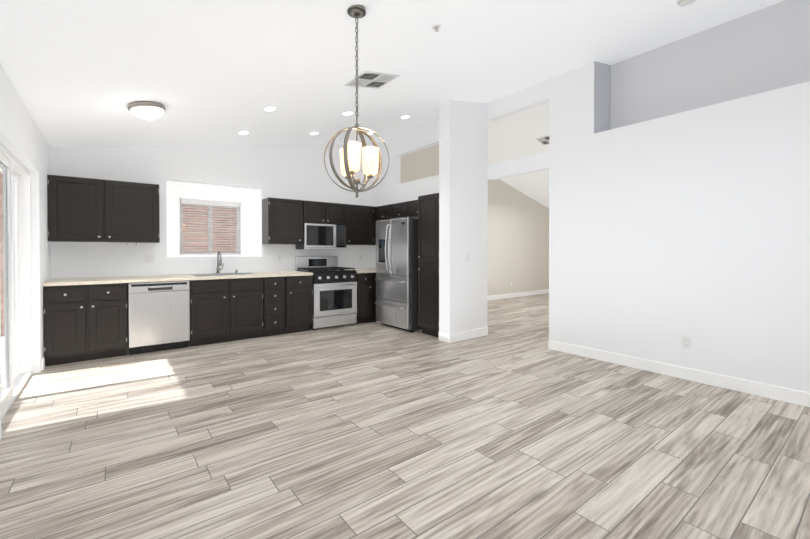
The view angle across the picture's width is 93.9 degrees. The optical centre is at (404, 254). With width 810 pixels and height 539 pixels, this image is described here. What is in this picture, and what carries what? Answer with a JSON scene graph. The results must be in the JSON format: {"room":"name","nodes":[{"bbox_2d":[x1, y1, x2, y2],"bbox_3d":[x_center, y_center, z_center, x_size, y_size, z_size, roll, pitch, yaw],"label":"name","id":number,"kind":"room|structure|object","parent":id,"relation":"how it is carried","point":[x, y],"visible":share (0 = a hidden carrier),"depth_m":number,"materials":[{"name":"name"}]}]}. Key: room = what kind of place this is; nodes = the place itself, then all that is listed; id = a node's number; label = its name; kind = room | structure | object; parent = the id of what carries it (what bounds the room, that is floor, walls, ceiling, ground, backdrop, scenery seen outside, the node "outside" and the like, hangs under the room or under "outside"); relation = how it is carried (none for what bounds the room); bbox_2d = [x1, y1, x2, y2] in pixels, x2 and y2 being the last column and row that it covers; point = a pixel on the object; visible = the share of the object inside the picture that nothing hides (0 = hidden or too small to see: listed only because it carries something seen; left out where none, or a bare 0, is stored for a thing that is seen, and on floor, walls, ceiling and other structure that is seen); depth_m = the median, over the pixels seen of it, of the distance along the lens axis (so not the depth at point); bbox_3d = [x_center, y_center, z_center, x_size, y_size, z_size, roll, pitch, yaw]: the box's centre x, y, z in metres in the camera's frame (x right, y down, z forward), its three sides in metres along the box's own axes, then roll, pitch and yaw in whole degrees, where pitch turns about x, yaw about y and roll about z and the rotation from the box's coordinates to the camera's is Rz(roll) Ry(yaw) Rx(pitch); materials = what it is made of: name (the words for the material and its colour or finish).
{"room":"kitchen","nodes":[
{"label":"kitchen","id":0,"kind":"room"},
{"bbox_2d":[0,63,50,439],"bbox_3d":[-2.115,-0.072,1.567,0.250,2.610,7.990,0,1,-38],"label":"wall","id":1,"kind":"structure","parent":0,"point":[20,130],"depth_m":3.85,"materials":[{"name":"white paint"}]},
{"bbox_2d":[0,143,31,420],"bbox_3d":[-3.321,0.197,3.115,0.177,2.047,1.724,0,1,-38],"label":"sliding patio door","id":2,"kind":"structure","parent":1,"relation":"in","point":[16,228],"depth_m":3.69,"materials":[{"name":"white glass"}]},
{"bbox_2d":[0,131,38,172],"bbox_3d":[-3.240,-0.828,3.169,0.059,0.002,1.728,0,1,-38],"label":"door frame","id":3,"kind":"structure","parent":1,"relation":"attached to","point":[12,149],"depth_m":3.11,"materials":[{"name":"white wood"}]},
{"bbox_2d":[50,143,548,295],"bbox_3d":[0.151,-0.795,8.226,11.490,3.950,0.280,0,1,-38],"label":"wall","id":4,"kind":"structure","parent":0,"point":[249,178],"depth_m":6.09,"materials":[{"name":"white paint"}]},
{"bbox_2d":[47,175,159,244],"bbox_3d":[-3.760,-0.516,4.784,1.081,0.804,0.375,0,1,-38],"label":"upper cabinet","id":5,"kind":"object","parent":4,"relation":"attached to","point":[80,209],"visible":1,"depth_m":4.62,"materials":[{"name":"black wood"}]},
{"bbox_2d":[144,255,153,262],"bbox_3d":[-3.521,0.064,5.209,0.120,0.115,0.009,0,1,-38],"label":"outlet","id":6,"kind":"object","parent":4,"relation":"attached to","point":[148,258],"visible":1,"depth_m":5.21,"materials":[{"name":"white plastic"}]},
{"bbox_2d":[180,205,238,254],"bbox_3d":[-3.014,-0.406,5.857,0.834,0.824,0.060,0,1,-38],"label":"kitchen window","id":7,"kind":"structure","parent":4,"relation":"in","point":[211,238],"depth_m":5.83,"materials":[{"name":"white plastic"}]},
{"bbox_2d":[180,198,239,254],"bbox_3d":[-2.968,-0.406,5.798,0.816,0.822,0.060,0,1,-38],"label":"window blinds","id":8,"kind":"object","parent":7,"relation":"attached to","point":[206,203],"visible":0.88,"depth_m":5.77,"materials":[{"name":"white plastic"}]},
{"bbox_2d":[262,197,305,243],"bbox_3d":[-1.994,-0.524,6.170,0.558,0.720,0.345,0,1,-38],"label":"upper cabinet","id":9,"kind":"object","parent":4,"relation":"attached to","point":[283,220],"depth_m":6.03,"materials":[{"name":"black wood"}]},
{"bbox_2d":[306,201,345,224],"bbox_3d":[-1.465,-0.703,6.577,0.774,0.368,0.345,0,1,-38],"label":"upper cabinet","id":10,"kind":"object","parent":4,"relation":"attached to","point":[316,212],"depth_m":6.45,"materials":[{"name":"black wood"}]},
{"bbox_2d":[296,223,345,249],"bbox_3d":[-1.435,-0.296,6.540,0.770,0.430,0.445,0,1,-38],"label":"over-the-range microwave","id":11,"kind":"object","parent":10,"relation":"attached to","point":[326,236],"visible":1,"depth_m":6.38,"materials":[{"name":"grey metal"}]},
{"bbox_2d":[346,205,373,244],"bbox_3d":[-0.927,-0.530,6.995,0.584,0.720,0.345,0,1,-38],"label":"upper cabinet","id":12,"kind":"object","parent":4,"relation":"attached to","point":[359,218],"depth_m":6.86,"materials":[{"name":"black wood"}]},
{"bbox_2d":[374,206,376,244],"bbox_3d":[-0.558,-0.532,7.280,0.464,0.720,0.345,0,1,-38],"label":"upper cabinet","id":13,"kind":"object","parent":4,"relation":"attached to","point":[375,220],"depth_m":7.08,"materials":[{"name":"black wood"}]},
{"bbox_2d":[487,289,548,300],"bbox_3d":[2.113,1.112,9.571,6.260,0.115,0.018,0,1,-38],"label":"baseboard","id":14,"kind":"structure","parent":4,"relation":"attached to","point":[493,297],"depth_m":10.27,"materials":[{"name":"white wood"}]},
{"bbox_2d":[0,0,783,207],"bbox_3d":[2.447,-1.877,5.082,11.795,1.502,8.090,0,1,-38],"label":"ceiling","id":15,"kind":"structure","parent":0,"point":[82,73],"depth_m":3.33,"materials":[{"name":"white paint"}]},
{"bbox_2d":[128,101,165,121],"bbox_3d":[-2.527,-1.392,3.710,0.311,0.176,0.316,0,1,-38],"label":"flush-mount light","id":16,"kind":"object","parent":15,"relation":"attached to","point":[149,110],"visible":1,"depth_m":3.62,"materials":[{"name":"white glass"}]},
{"bbox_2d":[237,131,249,133],"bbox_3d":[-2.231,-1.679,5.227,0.173,0.033,0.176,0,1,-38],"label":"recessed light","id":17,"kind":"object","parent":15,"relation":"in","point":[243,132],"visible":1,"depth_m":5.21,"materials":[{"name":"white"}]},
{"bbox_2d":[262,106,277,110],"bbox_3d":[-1.558,-1.672,4.356,0.173,0.033,0.176,0,1,-38],"label":"recessed light","id":18,"kind":"object","parent":15,"relation":"in","point":[270,108],"visible":1,"depth_m":4.34,"materials":[{"name":"white"}]},
{"bbox_2d":[341,111,353,114],"bbox_3d":[-0.759,-1.870,5.023,0.173,0.033,0.176,0,1,-38],"label":"recessed light","id":19,"kind":"object","parent":15,"relation":"in","point":[348,113],"visible":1,"depth_m":4.99,"materials":[{"name":"white"}]},
{"bbox_2d":[324,5,388,197],"bbox_3d":[-0.322,-1.006,2.536,0.412,1.255,0.293,0,1,-38],"label":"pendant chandelier","id":20,"kind":"object","parent":15,"relation":"hanging from","point":[350,151],"visible":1,"depth_m":2.52,"materials":[{"name":"silver metal"}]},
{"bbox_2d":[344,71,400,88],"bbox_3d":[-0.338,-1.794,3.908,0.434,0.088,0.400,0,1,-38],"label":"ceiling vent","id":21,"kind":"object","parent":15,"relation":"in","point":[371,79],"visible":0.92,"depth_m":3.89,"materials":[{"name":"white metal"}]},
{"bbox_2d":[432,25,440,31],"bbox_3d":[0.244,-1.752,2.943,0.070,0.041,0.070,0,1,-38],"label":"sprinkler head","id":22,"kind":"object","parent":15,"relation":"attached to","point":[435,27],"visible":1,"depth_m":2.94},
{"bbox_2d":[536,135,549,144],"bbox_3d":[2.776,-2.231,7.426,0.292,0.083,0.300,0,1,-38],"label":"ceiling vent","id":23,"kind":"object","parent":15,"relation":"in","point":[544,140],"visible":0.81,"depth_m":7.44,"materials":[{"name":"white metal"}]},
{"bbox_2d":[677,0,695,6],"bbox_3d":[2.318,-2.075,3.103,0.144,0.055,0.144,0,1,-38],"label":"smoke detector","id":24,"kind":"object","parent":15,"relation":"attached to","point":[682,3],"visible":1,"depth_m":3.10,"materials":[{"name":"white plastic"}]},
{"bbox_2d":[0,293,809,538],"bbox_3d":[2.429,1.255,5.093,11.840,0.100,8.090,0,1,-38],"label":"floor","id":25,"kind":"structure","parent":0,"point":[510,425],"depth_m":2.42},
{"bbox_2d":[43,283,127,365],"bbox_3d":[-3.773,0.775,4.521,0.722,0.868,0.786,0,1,-38],"label":"base cabinet","id":26,"kind":"object","parent":25,"relation":"on","point":[85,322],"visible":1,"depth_m":4.24,"materials":[{"name":"black wood"}]},
{"bbox_2d":[127,280,189,354],"bbox_3d":[-3.234,0.773,4.948,0.636,0.866,0.763,0,1,-38],"label":"dishwasher","id":27,"kind":"object","parent":25,"relation":"on","point":[158,316],"visible":0.96,"depth_m":4.65,"materials":[{"name":"grey metal"}]},
{"bbox_2d":[189,277,262,346],"bbox_3d":[-2.609,0.768,5.423,0.918,0.868,0.784,0,1,-38],"label":"base cabinet","id":28,"kind":"object","parent":25,"relation":"on","point":[224,310],"visible":0.98,"depth_m":5.12,"materials":[{"name":"black wood"}]},
{"bbox_2d":[42,268,375,285],"bbox_3d":[-2.157,0.388,5.784,4.833,0.204,0.767,0,1,-38],"label":"countertop","id":29,"kind":"structure","parent":28,"relation":"on","point":[104,280],"depth_m":4.87,"materials":[{"name":"stone"}]},
{"bbox_2d":[216,251,223,273],"bbox_3d":[-2.731,0.121,5.619,0.112,0.338,0.220,0,1,-38],"label":"gooseneck faucet","id":30,"kind":"object","parent":29,"relation":"on","point":[219,263],"visible":0.98,"depth_m":5.65,"materials":[{"name":"silver metal"}]},
{"bbox_2d":[262,276,284,336],"bbox_3d":[-2.118,0.765,5.802,0.316,0.868,0.786,0,1,-38],"label":"base cabinet","id":31,"kind":"object","parent":25,"relation":"on","point":[273,305],"visible":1,"depth_m":5.51,"materials":[{"name":"black wood"}]},
{"bbox_2d":[283,275,312,333],"bbox_3d":[-1.819,0.764,6.033,0.430,0.868,0.786,0,1,-38],"label":"base cabinet","id":32,"kind":"object","parent":25,"relation":"on","point":[298,303],"visible":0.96,"depth_m":5.75,"materials":[{"name":"black wood"}]},
{"bbox_2d":[295,256,356,329],"bbox_3d":[-1.322,0.617,6.388,0.781,1.155,0.819,0,1,-38],"label":"gas range","id":33,"kind":"object","parent":25,"relation":"on","point":[334,295],"visible":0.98,"depth_m":6.15,"materials":[{"name":"grey metal"}]},
{"bbox_2d":[356,273,376,323],"bbox_3d":[-0.631,0.756,6.952,0.989,0.868,0.786,0,1,-38],"label":"base cabinet","id":34,"kind":"object","parent":25,"relation":"on","point":[366,297],"visible":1,"depth_m":6.49,"materials":[{"name":"black wood"}]},
{"bbox_2d":[375,216,421,331],"bbox_3d":[0.016,0.309,6.259,0.781,1.773,0.890,0,1,-38],"label":"refrigerator","id":35,"kind":"object","parent":25,"relation":"on","point":[396,279],"visible":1,"depth_m":5.92,"materials":[{"name":"grey metal"}]},
{"bbox_2d":[418,193,438,336],"bbox_3d":[0.567,0.165,5.682,0.646,2.070,0.486,0,1,-38],"label":"pantry cabinet","id":36,"kind":"object","parent":25,"relation":"on","point":[428,264],"visible":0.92,"depth_m":5.50,"materials":[{"name":"black wood"}]},
{"bbox_2d":[448,327,487,342],"bbox_3d":[0.913,1.145,5.373,0.794,0.115,0.018,0,1,-38],"label":"baseboard","id":37,"kind":"structure","parent":25,"relation":"on","point":[471,334],"depth_m":5.34,"materials":[{"name":"white wood"}]},
{"bbox_2d":[381,120,438,218],"bbox_3d":[0.296,-0.782,6.657,0.120,3.950,2.380,0,1,-38],"label":"wall","id":38,"kind":"structure","parent":0,"point":[394,190],"depth_m":6.94,"materials":[{"name":"white paint"}]},
{"bbox_2d":[376,200,417,219],"bbox_3d":[0.036,-0.762,6.581,0.376,0.250,1.517,0,1,-38],"label":"upper cabinet","id":39,"kind":"object","parent":38,"relation":"attached to","point":[397,210],"visible":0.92,"depth_m":6.56,"materials":[{"name":"black wood"}]},
{"bbox_2d":[439,100,487,333],"bbox_3d":[0.851,-0.773,5.449,0.780,3.950,0.210,0,1,-38],"label":"column","id":40,"kind":"structure","parent":0,"point":[463,183],"depth_m":5.29,"materials":[{"name":"white paint"}]},
{"bbox_2d":[466,253,469,260],"bbox_3d":[0.888,0.043,5.343,0.075,0.115,0.011,0,1,-38],"label":"light switch","id":41,"kind":"object","parent":40,"relation":"attached to","point":[467,256],"visible":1,"depth_m":5.34,"materials":[{"name":"white plastic"}]},
{"bbox_2d":[488,151,548,179],"bbox_3d":[1.581,-1.211,5.246,0.130,0.210,1.000,0,1,-38],"label":"header beam","id":42,"kind":"structure","parent":0,"point":[534,163],"depth_m":5.18,"materials":[{"name":"white paint"}]},
{"bbox_2d":[488,79,549,120],"bbox_3d":[1.581,-2.366,5.237,0.130,0.760,1.000,0,1,-38],"label":"header beam","id":43,"kind":"structure","parent":0,"point":[531,97],"depth_m":5.16,"materials":[{"name":"white paint"}]},
{"bbox_2d":[549,0,809,392],"bbox_3d":[3.247,-0.757,3.440,0.550,3.950,3.900,0,1,-38],"label":"wall","id":44,"kind":"structure","parent":0,"point":[679,189],"depth_m":3.70,"materials":[{"name":"white paint"}]},
{"bbox_2d":[548,340,809,406],"bbox_3d":[3.013,1.162,3.293,0.018,0.115,3.870,0,1,-38],"label":"baseboard","id":45,"kind":"structure","parent":44,"relation":"attached to","point":[793,396],"depth_m":3.61,"materials":[{"name":"white wood"}]},
{"bbox_2d":[682,336,690,348],"bbox_3d":[2.725,0.856,3.669,0.009,0.115,0.075,0,1,-38],"label":"outlet","id":46,"kind":"object","parent":44,"relation":"attached to","point":[686,342],"visible":1,"depth_m":3.66,"materials":[{"name":"white plastic"}]},
{"label":"outside","id":47,"kind":"structure","parent":0,"visible":0},
{"bbox_2d":[1,335,4,374],"bbox_3d":[-0.735,1.359,2.646,21.240,0.230,13.490,0,1,-38],"label":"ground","id":48,"kind":"structure","parent":47,"point":[2,363],"depth_m":4.52,"materials":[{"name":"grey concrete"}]},
{"bbox_2d":[0,172,237,335],"bbox_3d":[-3.200,-0.868,7.973,11.100,4.500,0.340,0,1,-38],"label":"brick","id":49,"kind":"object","parent":48,"relation":"on","point":[183,230],"depth_m":7.28,"materials":[{"name":"red brick"}]}
]}

